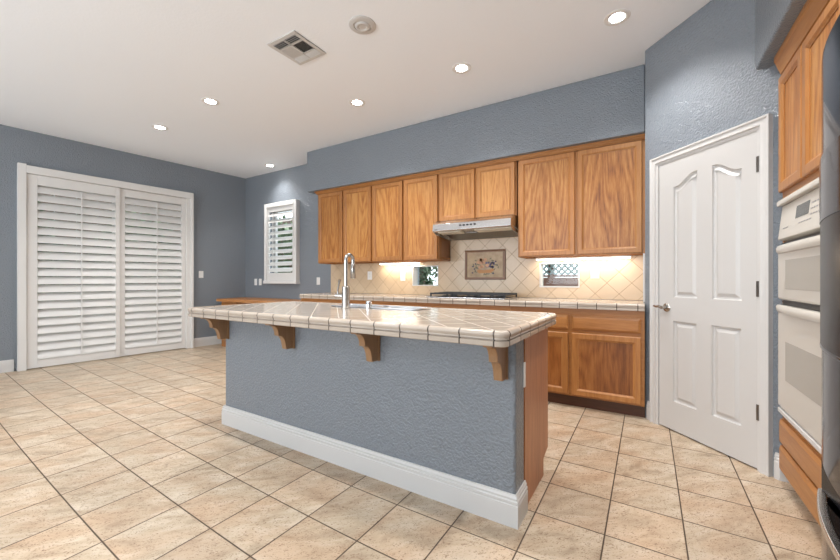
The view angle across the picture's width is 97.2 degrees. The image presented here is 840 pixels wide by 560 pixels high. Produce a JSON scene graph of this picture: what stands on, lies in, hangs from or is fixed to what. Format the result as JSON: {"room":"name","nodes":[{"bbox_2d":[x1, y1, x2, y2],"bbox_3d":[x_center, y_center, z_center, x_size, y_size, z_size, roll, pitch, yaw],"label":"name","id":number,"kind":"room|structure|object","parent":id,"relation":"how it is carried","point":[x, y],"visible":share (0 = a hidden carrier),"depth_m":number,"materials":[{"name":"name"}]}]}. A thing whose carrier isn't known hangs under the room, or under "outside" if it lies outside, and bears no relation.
{"room":"kitchen","nodes":[
{"label":"kitchen","id":0,"kind":"room"},
{"bbox_2d":[0,124,244,370],"bbox_3d":[-5.802,-0.370,3.551,0.160,2.980,8.340,0,0,37],"label":"wall","id":1,"kind":"structure","parent":0,"point":[219,198],"depth_m":5.58,"materials":[{"name":"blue paint"}]},
{"bbox_2d":[0,359,13,372],"bbox_3d":[-6.547,1.048,2.428,0.016,0.145,5.250,0,0,37],"label":"baseboard","id":2,"kind":"structure","parent":1,"relation":"attached to","point":[6,365],"depth_m":4.47,"materials":[{"name":"grey"}]},
{"bbox_2d":[27,173,119,368],"bbox_3d":[-4.588,-0.102,4.943,0.072,2.420,0.923,0,0,38],"label":"shutter","id":3,"kind":"object","parent":1,"relation":"attached to","point":[54,352],"visible":1,"depth_m":4.90,"materials":[{"name":"white paint"}]},
{"bbox_2d":[17,162,193,371],"bbox_3d":[-4.320,-0.150,5.293,0.089,2.549,1.959,0,0,37],"label":"trim","id":4,"kind":"structure","parent":1,"relation":"attached to","point":[23,169],"depth_m":4.68,"materials":[{"name":"white paint"}]},
{"bbox_2d":[38,185,180,335],"bbox_3d":[-4.428,-0.095,5.395,0.070,2.390,1.810,0,0,37],"label":"door","id":5,"kind":"structure","parent":1,"relation":"in","point":[38,185],"depth_m":5.35,"materials":[{"name":"grey"}]},
{"bbox_2d":[120,188,185,355],"bbox_3d":[-4.067,-0.102,5.670,0.073,2.420,0.854,0,0,38],"label":"shutter","id":6,"kind":"object","parent":1,"relation":"attached to","point":[155,293],"visible":1,"depth_m":5.64,"materials":[{"name":"white paint"}]},
{"bbox_2d":[194,336,221,346],"bbox_3d":[-3.475,1.048,6.458,0.016,0.145,0.885,0,0,37],"label":"trim","id":7,"kind":"structure","parent":1,"relation":"attached to","point":[212,340],"depth_m":6.27,"materials":[{"name":"grey"}]},
{"bbox_2d":[0,0,710,178],"bbox_3d":[-2.365,-1.935,1.690,10.600,0.150,8.800,0,0,32],"label":"ceiling","id":8,"kind":"structure","parent":0,"point":[102,73],"depth_m":3.22,"materials":[{"name":"white paint"}]},
{"bbox_2d":[152,125,167,130],"bbox_3d":[-3.180,-1.857,4.526,0.170,0.006,0.170,0,0,32],"label":"recessed light","id":9,"kind":"object","parent":8,"relation":"in","point":[159,127],"visible":1,"depth_m":4.52,"materials":[{"name":"white plastic"}]},
{"bbox_2d":[201,98,219,105],"bbox_3d":[-2.189,-1.857,3.866,0.170,0.006,0.170,0,0,32],"label":"recessed light","id":10,"kind":"object","parent":8,"relation":"in","point":[209,101],"visible":1,"depth_m":3.86,"materials":[{"name":"white plastic"}]},
{"bbox_2d":[267,30,325,64],"bbox_3d":[-0.988,-1.854,2.980,0.319,0.012,0.329,0,0,32],"label":"ceiling vent","id":11,"kind":"object","parent":8,"relation":"in","point":[292,45],"visible":1,"depth_m":2.97,"materials":[{"name":"grey metal"}]},
{"bbox_2d":[349,99,364,106],"bbox_3d":[-0.661,-1.857,3.888,0.170,0.006,0.170,0,0,32],"label":"recessed light","id":12,"kind":"object","parent":8,"relation":"in","point":[355,102],"visible":1,"depth_m":3.88,"materials":[{"name":"white plastic"}]},
{"bbox_2d":[349,16,375,34],"bbox_3d":[-0.420,-1.852,2.704,0.196,0.016,0.196,0,0,32],"label":"smoke detector","id":13,"kind":"object","parent":8,"relation":"in","point":[364,25],"visible":1,"depth_m":2.69,"materials":[{"name":"grey plastic"}]},
{"bbox_2d":[452,62,470,73],"bbox_3d":[0.366,-1.857,3.256,0.170,0.006,0.170,0,0,32],"label":"recessed light","id":14,"kind":"object","parent":8,"relation":"in","point":[459,68],"visible":1,"depth_m":3.25,"materials":[{"name":"white plastic"}]},
{"bbox_2d":[604,9,630,25],"bbox_3d":[1.399,-1.857,2.627,0.170,0.006,0.170,0,0,32],"label":"recessed light","id":15,"kind":"object","parent":8,"relation":"in","point":[619,16],"visible":1,"depth_m":2.62,"materials":[{"name":"white plastic"}]},
{"bbox_2d":[0,335,820,559],"bbox_3d":[-2.260,1.170,1.860,10.600,0.100,9.200,0,0,32],"label":"floor","id":16,"kind":"structure","parent":0,"point":[129,457],"depth_m":1.95,"materials":[{"name":"beige tile"}]},
{"bbox_2d":[216,297,300,346],"bbox_3d":[-2.441,0.723,5.974,2.179,0.795,0.618,0,0,32],"label":"desk","id":17,"kind":"object","parent":16,"relation":"on","point":[242,300],"visible":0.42,"depth_m":6.01,"materials":[{"name":"brown wood"}]},
{"bbox_2d":[301,298,352,303],"bbox_3d":[-1.067,0.687,5.080,0.938,0.866,0.665,0,0,32],"label":"base cabinet","id":18,"kind":"object","parent":16,"relation":"on","point":[302,299],"visible":0.09,"depth_m":4.84,"materials":[{"name":"brown wood"}]},
{"bbox_2d":[226,320,523,494],"bbox_3d":[-0.504,0.693,2.339,2.290,0.854,0.145,0,0,32],"label":"wall","id":19,"kind":"structure","parent":16,"relation":"on","point":[436,405],"depth_m":2.02,"materials":[{"name":"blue paint"}]},
{"bbox_2d":[201,318,228,338],"bbox_3d":[-1.538,0.361,2.773,0.050,0.190,0.198,0,0,32],"label":"corbel","id":20,"kind":"object","parent":19,"relation":"attached to","point":[221,327],"visible":0.77,"depth_m":2.79,"materials":[{"name":"brown wood"}]},
{"bbox_2d":[265,324,294,348],"bbox_3d":[-0.899,0.361,2.380,0.050,0.190,0.198,0,0,32],"label":"corbel","id":21,"kind":"object","parent":19,"relation":"attached to","point":[286,334],"visible":0.78,"depth_m":2.40,"materials":[{"name":"brown wood"}]},
{"bbox_2d":[351,333,379,361],"bbox_3d":[-0.295,0.361,2.008,0.050,0.190,0.198,0,0,32],"label":"corbel","id":22,"kind":"object","parent":19,"relation":"attached to","point":[370,343],"visible":0.79,"depth_m":2.03,"materials":[{"name":"brown wood"}]},
{"bbox_2d":[222,404,527,529],"bbox_3d":[-0.509,1.048,2.332,2.322,0.145,0.161,0,0,32],"label":"baseboard","id":23,"kind":"structure","parent":19,"relation":"attached to","point":[508,509],"depth_m":2.01,"materials":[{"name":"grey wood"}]},
{"bbox_2d":[483,346,507,380],"bbox_3d":[0.331,0.361,1.623,0.050,0.190,0.198,0,0,32],"label":"corbel","id":24,"kind":"object","parent":19,"relation":"attached to","point":[498,356],"visible":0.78,"depth_m":1.64,"materials":[{"name":"brown wood"}]},
{"bbox_2d":[353,300,417,305],"bbox_3d":[-0.267,0.687,4.588,0.938,0.866,0.665,0,0,32],"label":"base cabinet","id":25,"kind":"object","parent":16,"relation":"on","point":[354,301],"visible":0.05,"depth_m":4.30,"materials":[{"name":"brown wood"}]},
{"bbox_2d":[418,303,510,310],"bbox_3d":[0.579,0.687,4.067,1.043,0.866,0.665,0,0,32],"label":"base cabinet","id":26,"kind":"object","parent":16,"relation":"on","point":[437,305],"visible":0.03,"depth_m":3.78,"materials":[{"name":"brown wood"}]},
{"bbox_2d":[524,328,547,502],"bbox_3d":[-0.338,0.693,2.608,2.292,0.854,0.488,0,0,32],"label":"base cabinet","id":27,"kind":"object","parent":16,"relation":"on","point":[536,345],"visible":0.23,"depth_m":1.97,"materials":[{"name":"brown wood"}]},
{"bbox_2d":[188,301,556,346],"bbox_3d":[-0.431,0.233,2.451,2.382,0.064,0.951,0,0,32],"label":"countertop","id":28,"kind":"structure","parent":27,"relation":"on","point":[492,328],"depth_m":1.99,"materials":[{"name":"grey tile"}]},
{"bbox_2d":[335,253,355,307],"bbox_3d":[-0.537,0.007,2.669,0.121,0.392,0.120,0,0,32],"label":"kitchen faucet","id":29,"kind":"object","parent":28,"relation":"on","point":[345,295],"visible":1,"depth_m":2.62,"materials":[{"name":"silver metal"}]},
{"bbox_2d":[331,303,431,310],"bbox_3d":[-0.300,0.287,2.719,0.784,0.185,0.231,0,0,32],"label":"sink","id":30,"kind":"object","parent":28,"relation":"in","point":[393,307],"visible":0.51,"depth_m":2.69,"materials":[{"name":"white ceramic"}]},
{"bbox_2d":[336,305,377,307],"bbox_3d":[-0.461,0.290,2.818,0.354,0.180,0.179,0,0,32],"label":"basin","id":31,"kind":"object","parent":30,"relation":"in","point":[339,305],"depth_m":2.85,"materials":[{"name":"silver metal"}]},
{"bbox_2d":[365,301,371,307],"bbox_3d":[-0.364,0.178,2.625,0.052,0.050,0.051,0,0,32],"label":"soap dispenser","id":32,"kind":"object","parent":30,"relation":"on","point":[368,303],"visible":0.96,"depth_m":2.61,"materials":[{"name":"silver metal"}]},
{"bbox_2d":[375,306,423,310],"bbox_3d":[-0.139,0.290,2.620,0.354,0.180,0.179,0,0,32],"label":"basin","id":33,"kind":"object","parent":30,"relation":"in","point":[415,308],"depth_m":2.68,"materials":[{"name":"silver metal"}]},
{"bbox_2d":[523,362,525,387],"bbox_3d":[0.505,0.460,1.788,0.006,0.120,0.024,0,0,32],"label":"outlet plate","id":34,"kind":"object","parent":27,"relation":"attached to","point":[524,363],"visible":1,"depth_m":1.78,"materials":[{"name":"white plastic"}]},
{"bbox_2d":[511,306,644,417],"bbox_3d":[1.491,0.687,3.506,1.096,0.866,0.665,0,0,32],"label":"base cabinet","id":35,"kind":"object","parent":16,"relation":"on","point":[596,358],"visible":0.66,"depth_m":3.13,"materials":[{"name":"brown wood"}]},
{"bbox_2d":[300,292,644,310],"bbox_3d":[0.235,0.225,4.276,4.043,0.056,0.684,0,0,32],"label":"countertop","id":36,"kind":"structure","parent":35,"relation":"on","point":[622,305],"depth_m":3.60,"materials":[{"name":"grey tile"}]},
{"bbox_2d":[426,292,518,299],"bbox_3d":[0.575,0.172,4.084,0.900,0.053,0.500,0,0,32],"label":"gas cooktop","id":37,"kind":"object","parent":36,"relation":"in","point":[465,295],"visible":1,"depth_m":3.94,"materials":[{"name":"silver metal"}]},
{"bbox_2d":[426,296,518,299],"bbox_3d":[0.575,0.194,4.084,0.900,0.010,0.500,0,0,32],"label":"steel tray","id":38,"kind":"object","parent":37,"relation":"on","point":[464,297],"depth_m":3.86,"materials":[{"name":"silver metal"}]},
{"bbox_2d":[778,0,839,526],"bbox_3d":[2.027,-0.047,1.423,0.751,2.334,0.948,0,0,32],"label":"tall cabinet","id":39,"kind":"object","parent":16,"relation":"on","point":[799,85],"visible":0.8,"depth_m":1.70,"materials":[{"name":"brown wood"}]},
{"bbox_2d":[776,177,820,453],"bbox_3d":[1.974,0.145,1.507,0.616,1.140,0.832,0,0,32],"label":"double oven","id":40,"kind":"object","parent":39,"relation":"in","point":[799,349],"visible":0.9,"depth_m":1.71,"materials":[{"name":"white metal"}]},
{"bbox_2d":[774,0,829,74],"bbox_3d":[1.709,-1.165,1.618,0.036,0.099,0.948,0,0,32],"label":"crown molding","id":41,"kind":"structure","parent":39,"relation":"attached to","point":[811,11],"depth_m":1.73,"materials":[{"name":"brown wood"}]},
{"bbox_2d":[817,15,839,559],"bbox_3d":[1.375,0.217,0.620,0.908,1.765,0.897,0,0,32],"label":"refrigerator","id":42,"kind":"object","parent":16,"relation":"on","point":[828,496],"visible":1,"depth_m":0.98,"materials":[{"name":"grey metal"}]},
{"bbox_2d":[419,267,436,284],"bbox_3d":[-0.306,0.142,5.852,1.499,2.040,0.692,0,0,32],"label":"shrub","id":43,"kind":"object","parent":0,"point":[426,271],"visible":0.05,"depth_m":5.64,"materials":[{"name":"green plant"}]},
{"bbox_2d":[245,164,642,300],"bbox_3d":[-0.525,-0.370,5.254,6.600,2.980,0.160,0,0,32],"label":"wall","id":44,"kind":"structure","parent":0,"point":[290,183],"depth_m":6.29,"materials":[{"name":"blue paint"}]},
{"bbox_2d":[263,199,299,283],"bbox_3d":[-2.337,-0.617,6.225,0.845,1.374,0.085,0,0,32],"label":"trim","id":45,"kind":"structure","parent":44,"relation":"attached to","point":[296,203],"depth_m":6.03,"materials":[{"name":"white paint"}]},
{"bbox_2d":[274,210,291,272],"bbox_3d":[-2.273,-0.620,6.353,0.670,1.200,0.040,0,0,32],"label":"window","id":46,"kind":"structure","parent":44,"relation":"in","point":[275,217],"depth_m":6.50,"materials":[{"name":"grey glass"}]},
{"bbox_2d":[267,204,293,280],"bbox_3d":[-2.342,-0.605,6.218,0.691,1.246,0.091,0,0,32],"label":"window shutter","id":47,"kind":"object","parent":46,"relation":"attached to","point":[270,276],"visible":0.92,"depth_m":6.23,"materials":[{"name":"white paint"}]},
{"bbox_2d":[318,186,379,263],"bbox_3d":[-0.978,-0.731,5.244,0.997,1.002,0.329,0,0,32],"label":"upper cabinet","id":48,"kind":"object","parent":44,"relation":"attached to","point":[344,217],"visible":0.66,"depth_m":5.09,"materials":[{"name":"brown wood"}]},
{"bbox_2d":[314,133,644,194],"bbox_3d":[0.303,-1.253,4.446,4.104,0.042,0.343,0,0,32],"label":"crown molding","id":49,"kind":"structure","parent":48,"relation":"attached to","point":[638,137],"depth_m":3.92,"materials":[{"name":"brown wood"}]},
{"bbox_2d":[372,175,449,262],"bbox_3d":[-0.128,-0.731,4.722,0.997,1.002,0.329,0,0,32],"label":"upper cabinet","id":50,"kind":"object","parent":44,"relation":"attached to","point":[404,213],"visible":0.82,"depth_m":4.55,"materials":[{"name":"brown wood"}]},
{"bbox_2d":[379,262,420,264],"bbox_3d":[-0.275,-0.216,4.907,0.630,0.028,0.060,0,0,32],"label":"light","id":51,"kind":"object","parent":50,"relation":"attached to","point":[385,263],"visible":0.94,"depth_m":4.88,"materials":[{"name":"white plastic"}]},
{"bbox_2d":[412,265,437,285],"bbox_3d":[0.095,-0.048,4.829,0.391,0.264,0.115,0,0,32],"label":"window","id":52,"kind":"structure","parent":44,"relation":"in","point":[414,268],"depth_m":4.88,"materials":[{"name":"grey"}]},
{"bbox_2d":[439,162,517,220],"bbox_3d":[0.689,-0.951,4.219,0.921,0.562,0.329,0,0,32],"label":"upper cabinet","id":53,"kind":"object","parent":44,"relation":"attached to","point":[492,190],"visible":0.7,"depth_m":4.05,"materials":[{"name":"brown wood"}]},
{"bbox_2d":[432,214,517,241],"bbox_3d":[0.644,-0.569,4.130,0.899,0.201,0.468,0,0,32],"label":"range hood","id":54,"kind":"object","parent":53,"relation":"attached to","point":[499,226],"visible":0.9,"depth_m":4.02,"materials":[{"name":"silver metal"}]},
{"bbox_2d":[438,230,463,234],"bbox_3d":[0.352,-0.535,4.198,0.270,0.031,0.140,0,0,32],"label":"light","id":55,"kind":"object","parent":54,"relation":"attached to","point":[460,231],"depth_m":4.17,"materials":[{"name":"beige"}]},
{"bbox_2d":[474,227,511,232],"bbox_3d":[0.793,-0.535,3.927,0.408,0.031,0.140,0,0,32],"label":"light","id":56,"kind":"object","parent":54,"relation":"attached to","point":[499,228],"depth_m":3.91,"materials":[{"name":"beige"}]},
{"bbox_2d":[331,255,642,299],"bbox_3d":[0.389,-0.015,4.590,4.108,0.428,0.012,0,0,32],"label":"backsplash","id":57,"kind":"structure","parent":44,"relation":"attached to","point":[619,279],"depth_m":4.16,"materials":[{"name":"beige tile"}]},
{"bbox_2d":[368,271,371,279],"bbox_3d":[-0.715,-0.056,5.258,0.078,0.118,0.008,0,0,32],"label":"wall outlet","id":58,"kind":"object","parent":57,"relation":"attached to","point":[369,272],"visible":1,"depth_m":5.25,"materials":[{"name":"white plastic"}]},
{"bbox_2d":[400,272,404,280],"bbox_3d":[-0.231,-0.040,4.960,0.078,0.118,0.008,0,0,32],"label":"wall outlet","id":59,"kind":"object","parent":57,"relation":"attached to","point":[402,274],"visible":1,"depth_m":4.96,"materials":[{"name":"white plastic"}]},
{"bbox_2d":[465,249,505,279],"bbox_3d":[0.759,-0.174,4.347,0.508,0.352,0.015,0,0,32],"label":"tile mural","id":60,"kind":"object","parent":57,"relation":"attached to","point":[490,264],"visible":1,"depth_m":4.34,"materials":[{"name":"brown"}]},
{"bbox_2d":[591,267,598,277],"bbox_3d":[1.764,-0.070,3.733,0.078,0.118,0.008,0,0,32],"label":"wall outlet","id":61,"kind":"object","parent":57,"relation":"attached to","point":[594,270],"visible":1,"depth_m":3.73,"materials":[{"name":"white plastic"}]},
{"bbox_2d":[450,237,523,260],"bbox_3d":[0.778,-0.449,4.351,0.932,0.440,0.012,0,0,32],"label":"backsplash","id":62,"kind":"structure","parent":44,"relation":"attached to","point":[458,248],"depth_m":4.36,"materials":[{"name":"beige tile"}]},
{"bbox_2d":[540,262,579,287],"bbox_3d":[1.501,-0.048,3.964,0.403,0.264,0.115,0,0,32],"label":"window","id":63,"kind":"structure","parent":44,"relation":"in","point":[578,263],"depth_m":3.90,"materials":[{"name":"grey"}]},
{"bbox_2d":[518,140,644,258],"bbox_3d":[1.574,-0.731,3.675,1.132,1.002,0.329,0,0,32],"label":"upper cabinet","id":64,"kind":"object","parent":44,"relation":"attached to","point":[588,202],"visible":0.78,"depth_m":3.51,"materials":[{"name":"brown wood"}]},
{"bbox_2d":[535,255,631,260],"bbox_3d":[1.625,-0.216,3.738,0.890,0.028,0.060,0,0,32],"label":"light","id":65,"kind":"object","parent":64,"relation":"attached to","point":[618,256],"visible":1,"depth_m":3.69,"materials":[{"name":"white plastic"}]},
{"bbox_2d":[307,65,644,193],"bbox_3d":[0.245,-1.567,4.458,4.218,0.585,0.387,0,0,32],"label":"soffit","id":66,"kind":"structure","parent":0,"point":[609,106],"depth_m":3.89,"materials":[{"name":"blue paint"}]},
{"bbox_2d":[432,264,577,285],"bbox_3d":[1.938,0.340,5.388,4.028,1.640,0.130,0,0,32],"label":"fence","id":67,"kind":"object","parent":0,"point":[552,279],"visible":0.05,"depth_m":5.29,"materials":[{"name":"grey metal"}]},
{"bbox_2d":[645,0,782,475],"bbox_3d":[2.188,-0.370,2.532,0.589,2.980,1.913,0,0,-16],"label":"wall","id":68,"kind":"structure","parent":0,"point":[702,80],"depth_m":2.48,"materials":[{"name":"blue paint"}]},
{"bbox_2d":[643,253,644,301],"bbox_3d":[2.049,-0.015,3.381,0.014,0.427,0.307,0,0,32],"label":"side splash","id":69,"kind":"object","parent":68,"relation":"attached to","point":[643,253],"visible":0.92,"depth_m":3.25,"materials":[{"name":"grey tile"}]},
{"bbox_2d":[646,401,649,419],"bbox_3d":[1.831,1.048,2.948,0.016,0.145,0.048,0,0,-11],"label":"trim","id":70,"kind":"structure","parent":68,"relation":"attached to","point":[648,402],"depth_m":2.96,"materials":[{"name":"grey"}]},
{"bbox_2d":[650,113,772,476],"bbox_3d":[1.893,0.089,2.508,0.067,2.062,0.836,0,0,-11],"label":"door","id":71,"kind":"structure","parent":68,"relation":"in","point":[711,197],"depth_m":2.42,"materials":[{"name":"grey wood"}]},
{"bbox_2d":[774,452,788,482],"bbox_3d":[2.053,1.048,2.036,0.154,0.145,0.030,0,0,40],"label":"baseboard","id":72,"kind":"structure","parent":68,"relation":"attached to","point":[778,474],"depth_m":2.07,"materials":[{"name":"grey wood"}]},
{"bbox_2d":[755,0,806,69],"bbox_3d":[1.609,-1.538,0.810,0.826,0.645,2.665,0,0,32],"label":"soffit","id":73,"kind":"structure","parent":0,"point":[774,19],"depth_m":1.91,"materials":[{"name":"blue paint"}]},
{"label":"outside","id":74,"kind":"structure","parent":0,"visible":0},
{"bbox_3d":[-3.427,1.210,4.926,17.000,0.100,13.200,0,0,32],"label":"trim","id":75,"kind":"structure","parent":74,"visible":0},
{"bbox_2d":[38,201,73,332],"bbox_3d":[-6.991,-0.233,6.184,1.580,2.986,1.784,0,0,32],"label":"shrub","id":76,"kind":"object","parent":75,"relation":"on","point":[38,201],"visible":0.02,"depth_m":6.59,"materials":[{"name":"green plant"}]},
{"bbox_2d":[38,189,179,333],"bbox_3d":[-7.513,-0.510,7.616,0.080,3.340,9.100,0,0,32],"label":"fence","id":77,"kind":"object","parent":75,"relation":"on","point":[63,189],"visible":0.02,"depth_m":8.05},
{"bbox_2d":[80,211,179,332],"bbox_3d":[-5.997,-0.120,7.916,1.640,2.778,1.963,0,0,32],"label":"shrub","id":78,"kind":"object","parent":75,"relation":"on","point":[126,211],"visible":0.06,"depth_m":7.74,"materials":[{"name":"green plant"}]},
{"bbox_2d":[278,215,291,272],"bbox_3d":[-3.308,-0.207,9.075,2.001,2.754,1.181,0,0,32],"label":"shrub","id":79,"kind":"object","parent":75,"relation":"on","point":[283,216],"visible":0.08,"depth_m":8.79,"materials":[{"name":"green plant"}]},
{"bbox_2d":[278,220,427,284],"bbox_3d":[-2.368,-0.310,10.139,5.940,2.940,0.070,0,0,32],"label":"fence","id":80,"kind":"object","parent":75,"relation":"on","point":[288,222],"visible":0.02,"depth_m":11.12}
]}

